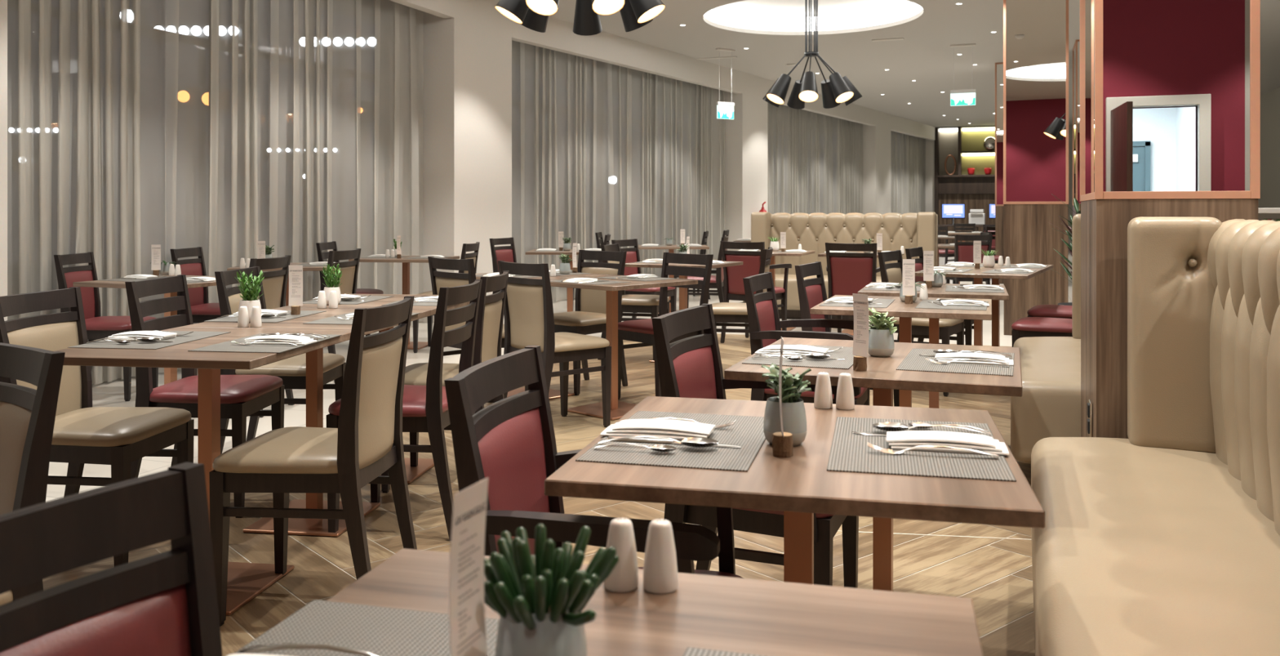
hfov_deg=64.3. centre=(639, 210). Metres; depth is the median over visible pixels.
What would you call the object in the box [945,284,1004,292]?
placemat
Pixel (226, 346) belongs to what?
placemat
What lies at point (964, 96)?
exit sign
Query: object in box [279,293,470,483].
dining table
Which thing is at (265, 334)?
spoon
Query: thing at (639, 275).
folded napkin
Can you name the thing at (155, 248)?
menu card
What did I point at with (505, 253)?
dining chair
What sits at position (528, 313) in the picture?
dining chair
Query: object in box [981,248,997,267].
potted plant
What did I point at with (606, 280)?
knife
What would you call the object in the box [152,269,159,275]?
card holder
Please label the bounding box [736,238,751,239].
folded napkin
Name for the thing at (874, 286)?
teaspoon
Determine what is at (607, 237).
dining chair
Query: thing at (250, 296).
potted plant
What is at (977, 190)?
shelving unit
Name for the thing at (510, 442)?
armchair
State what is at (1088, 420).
outlet
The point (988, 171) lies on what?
vase
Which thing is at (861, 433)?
knife
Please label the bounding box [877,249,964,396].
dining chair
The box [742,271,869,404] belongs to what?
armchair
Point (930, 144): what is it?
wall
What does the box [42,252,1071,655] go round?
floor
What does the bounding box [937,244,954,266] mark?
dining table
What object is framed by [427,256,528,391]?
dining chair
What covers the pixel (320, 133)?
sheer curtain
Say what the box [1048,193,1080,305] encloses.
floor plant
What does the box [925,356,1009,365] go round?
fork
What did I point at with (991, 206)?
computer monitor
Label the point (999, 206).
wall
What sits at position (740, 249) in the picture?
folded napkin
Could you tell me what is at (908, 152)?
sheer curtain
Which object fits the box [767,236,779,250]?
potted plant
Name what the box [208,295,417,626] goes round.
dining chair
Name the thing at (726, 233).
dining chair
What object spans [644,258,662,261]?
folded napkin
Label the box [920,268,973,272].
placemat
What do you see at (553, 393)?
dining table
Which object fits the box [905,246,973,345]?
dining chair
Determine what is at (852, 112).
trim
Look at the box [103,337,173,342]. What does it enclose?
knife
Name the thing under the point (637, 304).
dining chair
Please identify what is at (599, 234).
dining chair
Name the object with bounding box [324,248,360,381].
dining chair
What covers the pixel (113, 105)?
sheer curtain
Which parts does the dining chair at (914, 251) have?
leg, rail, rail, backrest, leg, leg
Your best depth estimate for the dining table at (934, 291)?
4.98 m
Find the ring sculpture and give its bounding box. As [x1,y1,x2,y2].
[944,154,956,174]
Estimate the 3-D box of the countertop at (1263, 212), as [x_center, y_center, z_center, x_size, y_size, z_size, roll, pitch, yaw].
[2.933,0.568,4.562,0.340,1.155,2.600,0,0,21]
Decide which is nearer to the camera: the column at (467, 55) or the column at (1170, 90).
the column at (1170, 90)
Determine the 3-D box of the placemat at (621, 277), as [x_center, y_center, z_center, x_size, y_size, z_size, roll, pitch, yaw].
[-0.027,0.399,5.977,0.410,0.002,0.275,0,0,43]
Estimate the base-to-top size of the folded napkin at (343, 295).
0.020 m
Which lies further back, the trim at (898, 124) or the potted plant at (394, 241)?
the trim at (898, 124)
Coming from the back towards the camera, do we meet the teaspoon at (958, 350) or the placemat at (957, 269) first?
the placemat at (957, 269)
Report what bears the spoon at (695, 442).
on the placemat at (747, 433)
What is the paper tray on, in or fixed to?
on the printer
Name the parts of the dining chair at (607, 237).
leg, rail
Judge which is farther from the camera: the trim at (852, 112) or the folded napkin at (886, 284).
the trim at (852, 112)
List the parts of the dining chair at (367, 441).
leg, leg, seat, seat frame, leg, rail, backrest, rail, rail, leg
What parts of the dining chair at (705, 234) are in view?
leg, leg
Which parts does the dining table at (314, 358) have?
plate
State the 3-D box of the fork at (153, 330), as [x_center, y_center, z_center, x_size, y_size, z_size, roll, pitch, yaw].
[-1.514,0.388,3.223,0.205,0.016,0.023,0,0,6]
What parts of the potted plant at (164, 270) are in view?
pot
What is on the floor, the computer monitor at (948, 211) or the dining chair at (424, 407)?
the dining chair at (424, 407)
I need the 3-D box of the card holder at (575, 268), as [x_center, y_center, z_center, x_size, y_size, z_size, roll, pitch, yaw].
[-0.416,0.382,6.505,0.035,0.035,0.034,0,0,25]
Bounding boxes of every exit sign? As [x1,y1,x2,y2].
[715,47,735,119]
[950,43,975,105]
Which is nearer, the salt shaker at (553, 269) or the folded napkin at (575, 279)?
the folded napkin at (575, 279)
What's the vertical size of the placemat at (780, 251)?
0.002 m
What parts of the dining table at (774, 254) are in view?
plate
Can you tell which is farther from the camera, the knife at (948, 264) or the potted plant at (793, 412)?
the knife at (948, 264)
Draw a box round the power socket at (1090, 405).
[1087,399,1093,436]
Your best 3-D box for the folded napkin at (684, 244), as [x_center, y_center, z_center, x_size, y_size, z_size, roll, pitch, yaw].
[0.591,0.387,11.390,0.193,0.020,0.082,0,0,2]
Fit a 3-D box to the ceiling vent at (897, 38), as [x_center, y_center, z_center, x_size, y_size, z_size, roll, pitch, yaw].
[3.351,-2.304,13.766,0.420,0.012,0.100,0,0,21]
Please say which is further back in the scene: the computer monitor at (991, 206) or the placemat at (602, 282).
the computer monitor at (991, 206)
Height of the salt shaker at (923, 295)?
0.072 m
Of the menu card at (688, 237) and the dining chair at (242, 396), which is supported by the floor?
the dining chair at (242, 396)
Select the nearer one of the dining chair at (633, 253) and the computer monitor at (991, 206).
the dining chair at (633, 253)
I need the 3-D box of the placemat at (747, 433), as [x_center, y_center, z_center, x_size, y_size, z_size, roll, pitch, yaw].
[0.080,0.399,1.790,0.275,0.002,0.410,0,0,14]
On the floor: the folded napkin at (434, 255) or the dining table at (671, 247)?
the dining table at (671, 247)
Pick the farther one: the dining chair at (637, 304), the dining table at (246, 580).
the dining chair at (637, 304)
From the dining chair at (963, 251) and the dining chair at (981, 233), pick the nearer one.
the dining chair at (963, 251)
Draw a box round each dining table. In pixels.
[54,326,351,615]
[72,275,239,384]
[182,307,430,536]
[226,262,327,306]
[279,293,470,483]
[327,547,983,655]
[348,255,459,349]
[475,271,607,399]
[524,248,584,311]
[544,395,1044,584]
[550,274,697,420]
[624,261,742,362]
[638,244,709,313]
[724,337,1022,591]
[733,240,751,241]
[768,249,814,330]
[810,294,991,407]
[817,251,904,335]
[857,281,1008,408]
[915,266,1041,345]
[937,236,959,284]
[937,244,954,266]
[940,262,1053,346]
[947,231,980,241]
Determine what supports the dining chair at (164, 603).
on the floor
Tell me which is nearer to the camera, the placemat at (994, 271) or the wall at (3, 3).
the wall at (3, 3)
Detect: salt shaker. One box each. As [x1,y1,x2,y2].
[168,263,174,275]
[174,264,181,275]
[237,306,248,327]
[240,257,245,268]
[245,257,250,267]
[249,306,262,327]
[317,289,326,308]
[328,289,337,308]
[385,248,390,257]
[390,248,395,257]
[550,264,555,275]
[576,243,580,250]
[604,516,638,592]
[643,518,677,593]
[813,371,832,408]
[835,372,854,409]
[900,245,904,253]
[919,283,928,299]
[939,271,945,284]
[998,255,1003,266]
[1004,256,1010,266]
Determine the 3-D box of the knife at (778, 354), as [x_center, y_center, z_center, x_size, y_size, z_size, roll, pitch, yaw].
[0.437,0.394,2.749,0.231,0.007,0.019,0,0,21]
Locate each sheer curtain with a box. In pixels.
[7,0,218,385]
[215,0,423,332]
[511,40,631,301]
[631,68,725,278]
[767,102,863,213]
[890,130,925,213]
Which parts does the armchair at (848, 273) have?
leg, leg, rail, rail, backrest, leg, armrest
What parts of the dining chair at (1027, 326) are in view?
leg, seat, seat frame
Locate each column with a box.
[420,0,511,322]
[724,71,767,250]
[1080,0,1260,438]
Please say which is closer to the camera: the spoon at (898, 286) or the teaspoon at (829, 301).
the teaspoon at (829, 301)
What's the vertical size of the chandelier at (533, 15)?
1.286 m
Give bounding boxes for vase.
[967,168,974,174]
[984,167,991,174]
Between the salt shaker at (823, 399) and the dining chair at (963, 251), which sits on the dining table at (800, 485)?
the salt shaker at (823, 399)
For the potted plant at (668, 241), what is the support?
on the dining table at (671, 247)
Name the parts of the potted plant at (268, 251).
pot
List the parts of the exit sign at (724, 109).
lit panel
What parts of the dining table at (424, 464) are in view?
plate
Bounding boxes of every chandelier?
[494,0,665,35]
[762,0,862,109]
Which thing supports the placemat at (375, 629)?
on the dining table at (763, 617)
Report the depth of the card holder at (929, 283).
5.24 m
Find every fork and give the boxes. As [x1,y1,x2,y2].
[153,329,193,335]
[229,339,298,345]
[237,643,377,655]
[334,315,353,319]
[644,416,736,427]
[796,344,842,351]
[867,442,999,457]
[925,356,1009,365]
[933,302,984,306]
[958,285,999,288]
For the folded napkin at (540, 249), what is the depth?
10.02 m
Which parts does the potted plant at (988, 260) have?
pot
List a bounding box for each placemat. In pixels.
[67,330,231,349]
[101,275,189,281]
[186,280,212,283]
[187,333,342,352]
[204,310,324,322]
[232,599,498,655]
[297,262,327,266]
[302,295,394,304]
[303,311,420,324]
[360,255,408,257]
[381,296,437,306]
[403,256,449,258]
[475,274,542,277]
[534,249,564,251]
[549,272,591,275]
[550,279,631,284]
[575,410,765,471]
[597,275,674,280]
[631,261,662,263]
[641,244,666,246]
[683,646,761,655]
[742,343,854,368]
[774,250,810,252]
[818,298,895,307]
[826,416,1016,481]
[862,284,920,291]
[896,347,1014,376]
[915,299,988,310]
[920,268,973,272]
[942,263,983,266]
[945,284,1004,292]
[982,269,1036,274]
[1000,264,1048,268]
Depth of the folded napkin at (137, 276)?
5.93 m
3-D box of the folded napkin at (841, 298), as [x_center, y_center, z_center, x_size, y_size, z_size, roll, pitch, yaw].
[0.910,0.387,4.424,0.193,0.020,0.082,0,0,19]
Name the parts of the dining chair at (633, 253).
rail, rail, backrest, leg, seat frame, seat, leg, leg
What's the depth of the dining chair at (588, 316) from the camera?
6.64 m
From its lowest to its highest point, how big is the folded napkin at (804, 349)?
0.020 m
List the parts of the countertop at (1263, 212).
panel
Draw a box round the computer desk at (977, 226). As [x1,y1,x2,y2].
[937,224,982,240]
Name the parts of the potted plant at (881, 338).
pot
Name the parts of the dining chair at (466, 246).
leg, seat, leg, leg, backrest, rail, rail, leg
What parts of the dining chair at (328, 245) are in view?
leg, rail, leg, seat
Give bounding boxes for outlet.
[1087,402,1089,417]
[1087,418,1089,433]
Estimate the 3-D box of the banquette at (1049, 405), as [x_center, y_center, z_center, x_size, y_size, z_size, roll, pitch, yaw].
[2.167,0.584,4.848,0.745,1.128,1.660,0,0,21]
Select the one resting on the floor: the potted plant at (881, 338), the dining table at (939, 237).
the dining table at (939, 237)
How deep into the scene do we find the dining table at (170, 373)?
5.70 m
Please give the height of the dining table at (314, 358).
0.748 m
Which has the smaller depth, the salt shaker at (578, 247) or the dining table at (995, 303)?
the dining table at (995, 303)
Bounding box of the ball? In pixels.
[982,136,995,150]
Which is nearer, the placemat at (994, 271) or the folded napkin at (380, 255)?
the placemat at (994, 271)
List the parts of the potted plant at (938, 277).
pot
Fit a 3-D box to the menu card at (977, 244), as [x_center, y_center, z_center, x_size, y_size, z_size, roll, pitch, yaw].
[2.320,0.287,7.007,0.052,0.155,0.005,0,0,4]
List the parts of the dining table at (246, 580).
plate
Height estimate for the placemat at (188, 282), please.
0.002 m
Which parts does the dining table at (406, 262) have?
plate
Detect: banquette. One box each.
[1010,213,1080,463]
[1031,216,1279,655]
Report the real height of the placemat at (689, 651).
0.002 m
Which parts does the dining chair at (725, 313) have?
seat, seat frame, leg, backrest, rail, rail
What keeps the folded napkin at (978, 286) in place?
on the placemat at (948, 287)
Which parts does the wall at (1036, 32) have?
copper frame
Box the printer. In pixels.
[968,208,985,224]
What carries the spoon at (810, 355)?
on the placemat at (846, 353)
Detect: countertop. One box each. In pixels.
[1257,207,1279,220]
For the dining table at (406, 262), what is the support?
on the floor
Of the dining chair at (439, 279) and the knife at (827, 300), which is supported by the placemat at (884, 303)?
the knife at (827, 300)
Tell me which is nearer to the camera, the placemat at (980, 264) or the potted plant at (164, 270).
the potted plant at (164, 270)
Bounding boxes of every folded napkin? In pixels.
[105,330,177,340]
[123,274,157,278]
[186,276,215,280]
[227,653,281,655]
[231,309,288,316]
[244,334,316,344]
[309,261,334,264]
[312,293,360,299]
[345,312,354,318]
[367,253,390,257]
[414,296,438,302]
[420,254,444,257]
[484,272,515,276]
[536,248,555,250]
[563,277,597,282]
[584,248,601,250]
[600,418,715,439]
[626,273,657,278]
[641,243,658,245]
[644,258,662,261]
[684,244,701,245]
[712,260,724,263]
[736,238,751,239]
[738,248,759,250]
[755,344,829,355]
[786,248,807,251]
[824,250,846,252]
[826,296,872,301]
[865,282,898,287]
[886,430,1008,455]
[933,266,956,270]
[934,351,1013,365]
[940,299,989,306]
[945,262,974,265]
[963,284,1003,289]
[1000,268,1034,272]
[1016,262,1046,266]
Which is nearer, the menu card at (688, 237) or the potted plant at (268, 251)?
the potted plant at (268, 251)
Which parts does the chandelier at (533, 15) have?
lamp shade, lamp shade, lamp shade, lamp shade, lamp shade, lamp shade, lamp shade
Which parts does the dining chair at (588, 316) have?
leg, seat, seat frame, leg, backrest, rail, rail, leg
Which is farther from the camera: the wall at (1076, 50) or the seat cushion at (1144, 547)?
the wall at (1076, 50)
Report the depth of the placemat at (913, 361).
2.60 m
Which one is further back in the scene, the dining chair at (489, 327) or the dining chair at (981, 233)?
the dining chair at (981, 233)
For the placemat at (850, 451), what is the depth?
1.64 m
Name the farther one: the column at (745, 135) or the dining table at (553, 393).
the column at (745, 135)
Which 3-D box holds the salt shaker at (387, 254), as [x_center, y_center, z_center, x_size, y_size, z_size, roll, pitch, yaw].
[-2.116,0.364,8.537,0.037,0.072,0.037,0,0,21]
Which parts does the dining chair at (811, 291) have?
leg, rail, rail, backrest, leg, leg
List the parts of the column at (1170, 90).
copper frame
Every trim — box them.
[390,0,453,17]
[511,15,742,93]
[767,78,875,125]
[837,529,1031,539]
[890,114,935,140]
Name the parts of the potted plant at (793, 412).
pot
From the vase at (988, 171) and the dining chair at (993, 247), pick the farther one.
the vase at (988, 171)
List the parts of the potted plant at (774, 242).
pot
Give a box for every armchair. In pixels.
[444,345,743,577]
[651,303,860,587]
[720,240,791,342]
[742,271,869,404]
[825,242,879,332]
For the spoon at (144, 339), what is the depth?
3.06 m
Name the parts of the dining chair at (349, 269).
leg, backrest, rail, rail, leg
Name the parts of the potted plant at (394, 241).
pot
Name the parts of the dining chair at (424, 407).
leg, leg, seat, seat frame, leg, rail, leg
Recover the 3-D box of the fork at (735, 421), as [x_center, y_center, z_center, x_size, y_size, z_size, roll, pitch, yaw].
[0.073,0.388,1.868,0.205,0.016,0.023,0,0,11]
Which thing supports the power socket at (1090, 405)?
attached to the column at (1170, 90)
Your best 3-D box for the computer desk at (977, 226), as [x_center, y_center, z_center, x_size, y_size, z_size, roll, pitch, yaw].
[8.831,0.770,26.698,2.900,0.760,0.750,0,0,21]
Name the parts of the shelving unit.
panel, shelf, wall panel, panel, shelf, panel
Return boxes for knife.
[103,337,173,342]
[120,277,147,279]
[227,315,286,317]
[577,280,608,282]
[608,435,741,447]
[760,352,844,359]
[826,300,879,303]
[852,431,886,435]
[947,263,968,265]
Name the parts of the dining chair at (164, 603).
rail, rail, backrest, leg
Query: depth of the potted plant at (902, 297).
4.44 m
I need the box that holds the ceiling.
[549,0,1279,127]
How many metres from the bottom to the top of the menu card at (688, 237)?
0.155 m
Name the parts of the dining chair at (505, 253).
leg, rail, rail, backrest, leg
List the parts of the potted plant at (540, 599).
pot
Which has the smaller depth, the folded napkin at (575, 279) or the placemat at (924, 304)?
the placemat at (924, 304)
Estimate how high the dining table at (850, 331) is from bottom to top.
0.748 m
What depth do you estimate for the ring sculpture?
28.33 m
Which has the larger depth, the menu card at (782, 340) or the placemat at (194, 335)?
the placemat at (194, 335)
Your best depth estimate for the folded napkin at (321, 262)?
7.41 m
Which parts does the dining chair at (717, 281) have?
leg, seat, seat frame, leg, leg, backrest, rail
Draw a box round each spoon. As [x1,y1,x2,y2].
[94,336,159,342]
[221,313,275,317]
[261,332,325,337]
[310,297,354,300]
[597,435,718,447]
[753,351,830,358]
[824,298,872,302]
[868,284,901,288]
[872,422,991,435]
[933,349,1012,356]
[937,297,985,302]
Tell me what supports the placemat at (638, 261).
on the dining table at (682, 291)
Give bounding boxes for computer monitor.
[941,203,964,224]
[988,203,995,218]
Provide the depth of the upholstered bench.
10.98 m
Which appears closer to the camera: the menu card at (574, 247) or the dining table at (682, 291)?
the menu card at (574, 247)
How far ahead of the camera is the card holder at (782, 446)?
1.65 m
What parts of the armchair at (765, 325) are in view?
leg, rail, rail, backrest, leg, armrest, seat frame, seat, armrest, leg, leg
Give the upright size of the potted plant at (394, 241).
0.157 m
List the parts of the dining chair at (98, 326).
leg, rail, rail, backrest, leg, seat frame, seat, leg, leg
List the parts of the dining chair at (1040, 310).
seat frame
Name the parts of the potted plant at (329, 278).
pot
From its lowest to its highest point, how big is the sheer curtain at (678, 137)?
3.305 m
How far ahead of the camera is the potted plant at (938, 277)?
5.29 m
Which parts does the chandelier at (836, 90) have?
lamp shade, lamp shade, lamp shade, rod, rod, rod, lamp shade, rod, rod, rod, rod, lamp shade, lamp shade, lamp shade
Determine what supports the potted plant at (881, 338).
on the dining table at (882, 375)
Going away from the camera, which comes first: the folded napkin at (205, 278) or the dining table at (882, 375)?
the dining table at (882, 375)
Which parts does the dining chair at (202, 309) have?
leg, rail, rail, backrest, leg, seat, seat frame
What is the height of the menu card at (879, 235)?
0.155 m
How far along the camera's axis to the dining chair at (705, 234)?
12.83 m
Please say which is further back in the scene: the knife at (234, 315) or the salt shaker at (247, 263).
the salt shaker at (247, 263)
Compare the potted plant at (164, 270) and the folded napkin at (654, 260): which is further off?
the folded napkin at (654, 260)
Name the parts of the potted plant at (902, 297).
pot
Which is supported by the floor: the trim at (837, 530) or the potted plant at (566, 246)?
the trim at (837, 530)
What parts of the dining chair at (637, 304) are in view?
leg, rail, backrest, leg, seat frame, seat, leg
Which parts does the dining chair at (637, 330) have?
leg, seat, leg, seat frame, leg, rail, leg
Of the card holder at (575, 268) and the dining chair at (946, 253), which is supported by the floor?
the dining chair at (946, 253)
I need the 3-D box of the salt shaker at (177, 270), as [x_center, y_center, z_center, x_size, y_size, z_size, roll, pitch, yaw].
[-2.796,0.364,6.162,0.037,0.072,0.037,0,0,21]
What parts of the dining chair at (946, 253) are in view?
rail, leg, seat frame, seat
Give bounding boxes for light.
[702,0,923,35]
[703,2,923,31]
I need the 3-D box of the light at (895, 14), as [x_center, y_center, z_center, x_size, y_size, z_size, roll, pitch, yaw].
[2.046,-2.475,12.153,2.920,0.210,2.920,0,0,21]
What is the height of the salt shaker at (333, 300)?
0.072 m
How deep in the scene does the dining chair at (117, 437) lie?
3.31 m
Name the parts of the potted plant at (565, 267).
pot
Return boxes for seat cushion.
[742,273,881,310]
[1010,336,1080,463]
[1031,436,1279,655]
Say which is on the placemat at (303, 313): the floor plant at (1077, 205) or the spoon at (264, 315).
the spoon at (264, 315)
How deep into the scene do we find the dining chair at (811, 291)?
5.11 m
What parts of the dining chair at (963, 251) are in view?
leg, seat frame, rail, backrest, rail, rail, leg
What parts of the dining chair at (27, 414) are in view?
seat, backrest, rail, rail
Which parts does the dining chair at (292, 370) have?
leg, rail, rail, backrest, leg, seat, seat frame, leg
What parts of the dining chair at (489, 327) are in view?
leg, leg, seat, leg, backrest, rail, rail, leg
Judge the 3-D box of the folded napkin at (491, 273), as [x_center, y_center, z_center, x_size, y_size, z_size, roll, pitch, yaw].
[-0.846,0.387,6.146,0.082,0.020,0.193,0,0,41]
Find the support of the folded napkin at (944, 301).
on the placemat at (924, 304)
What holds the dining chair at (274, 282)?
on the floor
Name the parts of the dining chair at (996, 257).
seat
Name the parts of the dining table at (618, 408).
plate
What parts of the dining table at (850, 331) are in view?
plate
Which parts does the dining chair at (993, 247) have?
backrest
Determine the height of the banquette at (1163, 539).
1.128 m
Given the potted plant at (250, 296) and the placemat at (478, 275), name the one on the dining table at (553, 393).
the placemat at (478, 275)
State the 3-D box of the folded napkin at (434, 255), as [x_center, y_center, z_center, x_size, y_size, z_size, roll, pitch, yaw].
[-1.744,0.387,8.569,0.193,0.020,0.082,0,0,11]
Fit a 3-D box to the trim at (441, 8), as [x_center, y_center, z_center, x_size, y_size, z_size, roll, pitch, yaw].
[-2.788,-2.135,8.062,0.120,0.370,4.856,0,0,21]
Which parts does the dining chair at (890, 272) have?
leg, rail, rail, backrest, leg, seat frame, seat, leg, leg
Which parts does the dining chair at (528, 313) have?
leg, rail, backrest, rail, rail, leg, seat frame, seat, leg, leg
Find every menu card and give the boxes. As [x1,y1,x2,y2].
[151,244,160,270]
[257,240,265,258]
[288,265,302,305]
[396,235,400,253]
[448,476,488,655]
[558,231,564,247]
[572,242,577,266]
[680,229,684,243]
[686,235,689,253]
[778,336,783,435]
[780,231,786,248]
[852,293,869,356]
[876,232,882,249]
[902,258,915,295]
[923,250,933,280]
[973,240,981,262]
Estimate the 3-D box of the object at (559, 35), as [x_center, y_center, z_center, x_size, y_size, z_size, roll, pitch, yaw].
[0.074,-2.135,14.254,0.120,0.370,6.361,0,0,30]
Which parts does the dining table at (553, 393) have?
plate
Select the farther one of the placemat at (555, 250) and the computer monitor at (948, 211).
the computer monitor at (948, 211)
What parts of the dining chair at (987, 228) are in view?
rail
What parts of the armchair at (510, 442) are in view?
leg, rail, rail, backrest, leg, armrest, armrest, seat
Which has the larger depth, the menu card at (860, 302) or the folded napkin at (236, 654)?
the menu card at (860, 302)
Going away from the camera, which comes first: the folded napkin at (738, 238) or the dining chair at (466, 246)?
the dining chair at (466, 246)
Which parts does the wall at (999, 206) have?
copper frame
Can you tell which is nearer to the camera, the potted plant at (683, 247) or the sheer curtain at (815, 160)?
the potted plant at (683, 247)
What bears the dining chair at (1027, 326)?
on the floor
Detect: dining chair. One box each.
[0,286,194,566]
[0,342,65,605]
[0,462,222,655]
[53,251,158,400]
[124,274,284,517]
[170,246,221,322]
[181,254,293,417]
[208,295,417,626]
[214,266,346,453]
[315,240,383,335]
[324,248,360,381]
[326,279,482,540]
[381,270,509,493]
[413,241,479,352]
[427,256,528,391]
[489,236,516,293]
[497,260,611,427]
[553,249,627,395]
[566,233,610,306]
[595,231,603,262]
[597,243,669,359]
[611,238,676,318]
[617,252,713,399]
[673,231,710,299]
[687,235,728,307]
[693,229,728,295]
[711,246,773,332]
[795,261,899,406]
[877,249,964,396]
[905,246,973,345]
[937,226,954,279]
[945,234,992,284]
[946,231,991,283]
[953,222,975,241]
[982,224,995,250]
[985,226,995,255]
[994,248,1004,263]
[1011,316,1072,346]
[1026,304,1071,318]
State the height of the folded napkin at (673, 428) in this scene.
0.020 m
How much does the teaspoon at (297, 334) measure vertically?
0.011 m
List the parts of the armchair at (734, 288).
leg, rail, rail, rail, backrest, leg, seat frame, seat, leg, armrest, leg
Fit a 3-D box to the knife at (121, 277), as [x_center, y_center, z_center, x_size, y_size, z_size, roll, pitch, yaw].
[-2.911,0.394,5.884,0.231,0.007,0.019,0,0,23]
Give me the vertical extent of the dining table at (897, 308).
0.748 m
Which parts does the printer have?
scanner lid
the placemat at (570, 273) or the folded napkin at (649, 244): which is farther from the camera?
the folded napkin at (649, 244)
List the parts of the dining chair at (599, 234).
leg, rail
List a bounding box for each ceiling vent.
[785,62,799,66]
[871,37,904,41]
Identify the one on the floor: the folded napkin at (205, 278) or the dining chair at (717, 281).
the dining chair at (717, 281)
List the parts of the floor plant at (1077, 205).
planter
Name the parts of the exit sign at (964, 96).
lit panel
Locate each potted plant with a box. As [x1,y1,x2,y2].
[159,260,178,275]
[234,269,264,322]
[265,244,274,257]
[322,263,342,305]
[393,239,401,256]
[484,523,618,655]
[558,253,573,274]
[562,236,571,250]
[662,237,675,245]
[675,243,688,253]
[761,362,811,446]
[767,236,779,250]
[862,238,871,253]
[867,306,897,356]
[891,281,925,302]
[920,270,950,286]
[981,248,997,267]
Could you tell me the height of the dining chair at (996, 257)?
0.882 m
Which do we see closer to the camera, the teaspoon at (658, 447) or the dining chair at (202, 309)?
the teaspoon at (658, 447)
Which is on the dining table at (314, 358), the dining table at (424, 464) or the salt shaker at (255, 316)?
the salt shaker at (255, 316)
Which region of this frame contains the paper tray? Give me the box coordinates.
[970,213,982,214]
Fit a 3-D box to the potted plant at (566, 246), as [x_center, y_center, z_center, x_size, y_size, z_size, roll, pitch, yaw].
[-0.712,0.330,9.996,0.093,0.139,0.088,0,0,2]
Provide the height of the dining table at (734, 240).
0.748 m
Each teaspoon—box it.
[86,339,130,343]
[287,333,329,337]
[593,443,675,451]
[751,355,803,359]
[824,301,853,303]
[867,285,893,288]
[908,422,988,431]
[958,350,1011,355]
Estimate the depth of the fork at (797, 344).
2.86 m
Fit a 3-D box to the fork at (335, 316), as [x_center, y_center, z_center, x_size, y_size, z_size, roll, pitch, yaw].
[-1.005,0.388,3.688,0.205,0.016,0.023,0,0,7]
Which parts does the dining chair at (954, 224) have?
rail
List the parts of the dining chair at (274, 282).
leg, rail, backrest, rail, leg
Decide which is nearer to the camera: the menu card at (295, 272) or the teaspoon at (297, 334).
the teaspoon at (297, 334)
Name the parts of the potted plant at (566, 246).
pot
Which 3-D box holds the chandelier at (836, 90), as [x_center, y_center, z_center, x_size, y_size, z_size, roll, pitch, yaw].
[2.028,-1.917,12.149,1.179,1.346,1.186,0,0,21]
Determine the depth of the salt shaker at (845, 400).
2.04 m
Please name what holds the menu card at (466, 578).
in the card holder
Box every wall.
[0,0,7,320]
[862,110,890,213]
[924,138,934,212]
[995,62,1004,283]
[1003,0,1068,335]
[1068,124,1072,252]
[1072,39,1080,217]
[1257,86,1279,207]
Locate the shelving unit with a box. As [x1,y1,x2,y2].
[934,125,995,249]
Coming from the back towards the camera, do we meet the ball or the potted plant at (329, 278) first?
the ball
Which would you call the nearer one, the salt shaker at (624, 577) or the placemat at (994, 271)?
the salt shaker at (624, 577)
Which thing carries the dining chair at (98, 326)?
on the floor
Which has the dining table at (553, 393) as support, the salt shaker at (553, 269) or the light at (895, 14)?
the salt shaker at (553, 269)
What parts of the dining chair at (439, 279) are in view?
leg, rail, rail, backrest, rail, leg, seat frame, seat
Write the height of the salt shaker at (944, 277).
0.072 m
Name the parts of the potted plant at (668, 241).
pot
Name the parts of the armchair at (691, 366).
leg, rail, rail, backrest, leg, seat frame, seat, armrest, leg, leg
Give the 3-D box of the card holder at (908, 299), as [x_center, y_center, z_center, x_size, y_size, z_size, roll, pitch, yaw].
[1.151,0.382,4.360,0.034,0.035,0.035,0,0,6]
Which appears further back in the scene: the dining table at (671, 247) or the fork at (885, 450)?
the dining table at (671, 247)
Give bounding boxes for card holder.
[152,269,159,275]
[290,305,300,315]
[572,266,577,272]
[771,431,792,457]
[853,355,866,371]
[904,295,912,303]
[925,280,932,288]
[974,262,979,268]
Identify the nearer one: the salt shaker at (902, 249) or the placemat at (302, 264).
the placemat at (302, 264)
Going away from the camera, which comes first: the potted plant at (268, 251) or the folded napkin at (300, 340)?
the folded napkin at (300, 340)
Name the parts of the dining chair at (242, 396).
leg, rail, leg, seat frame, seat, leg, leg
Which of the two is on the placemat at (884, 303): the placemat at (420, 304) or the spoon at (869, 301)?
the spoon at (869, 301)
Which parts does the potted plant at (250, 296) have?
pot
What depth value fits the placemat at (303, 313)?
3.75 m
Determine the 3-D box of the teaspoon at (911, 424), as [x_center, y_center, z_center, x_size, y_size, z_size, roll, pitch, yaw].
[0.556,0.390,1.840,0.138,0.011,0.028,0,0,14]
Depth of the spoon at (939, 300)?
4.38 m
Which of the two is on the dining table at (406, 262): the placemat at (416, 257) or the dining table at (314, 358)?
the placemat at (416, 257)
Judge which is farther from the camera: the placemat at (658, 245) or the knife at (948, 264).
the placemat at (658, 245)
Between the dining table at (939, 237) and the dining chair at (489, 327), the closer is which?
the dining chair at (489, 327)
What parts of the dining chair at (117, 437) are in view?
leg, rail, rail, backrest, leg, seat frame, leg, seat, leg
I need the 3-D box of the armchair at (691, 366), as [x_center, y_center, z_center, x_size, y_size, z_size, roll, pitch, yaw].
[0.303,0.709,2.648,0.486,0.882,0.518,0,0,21]

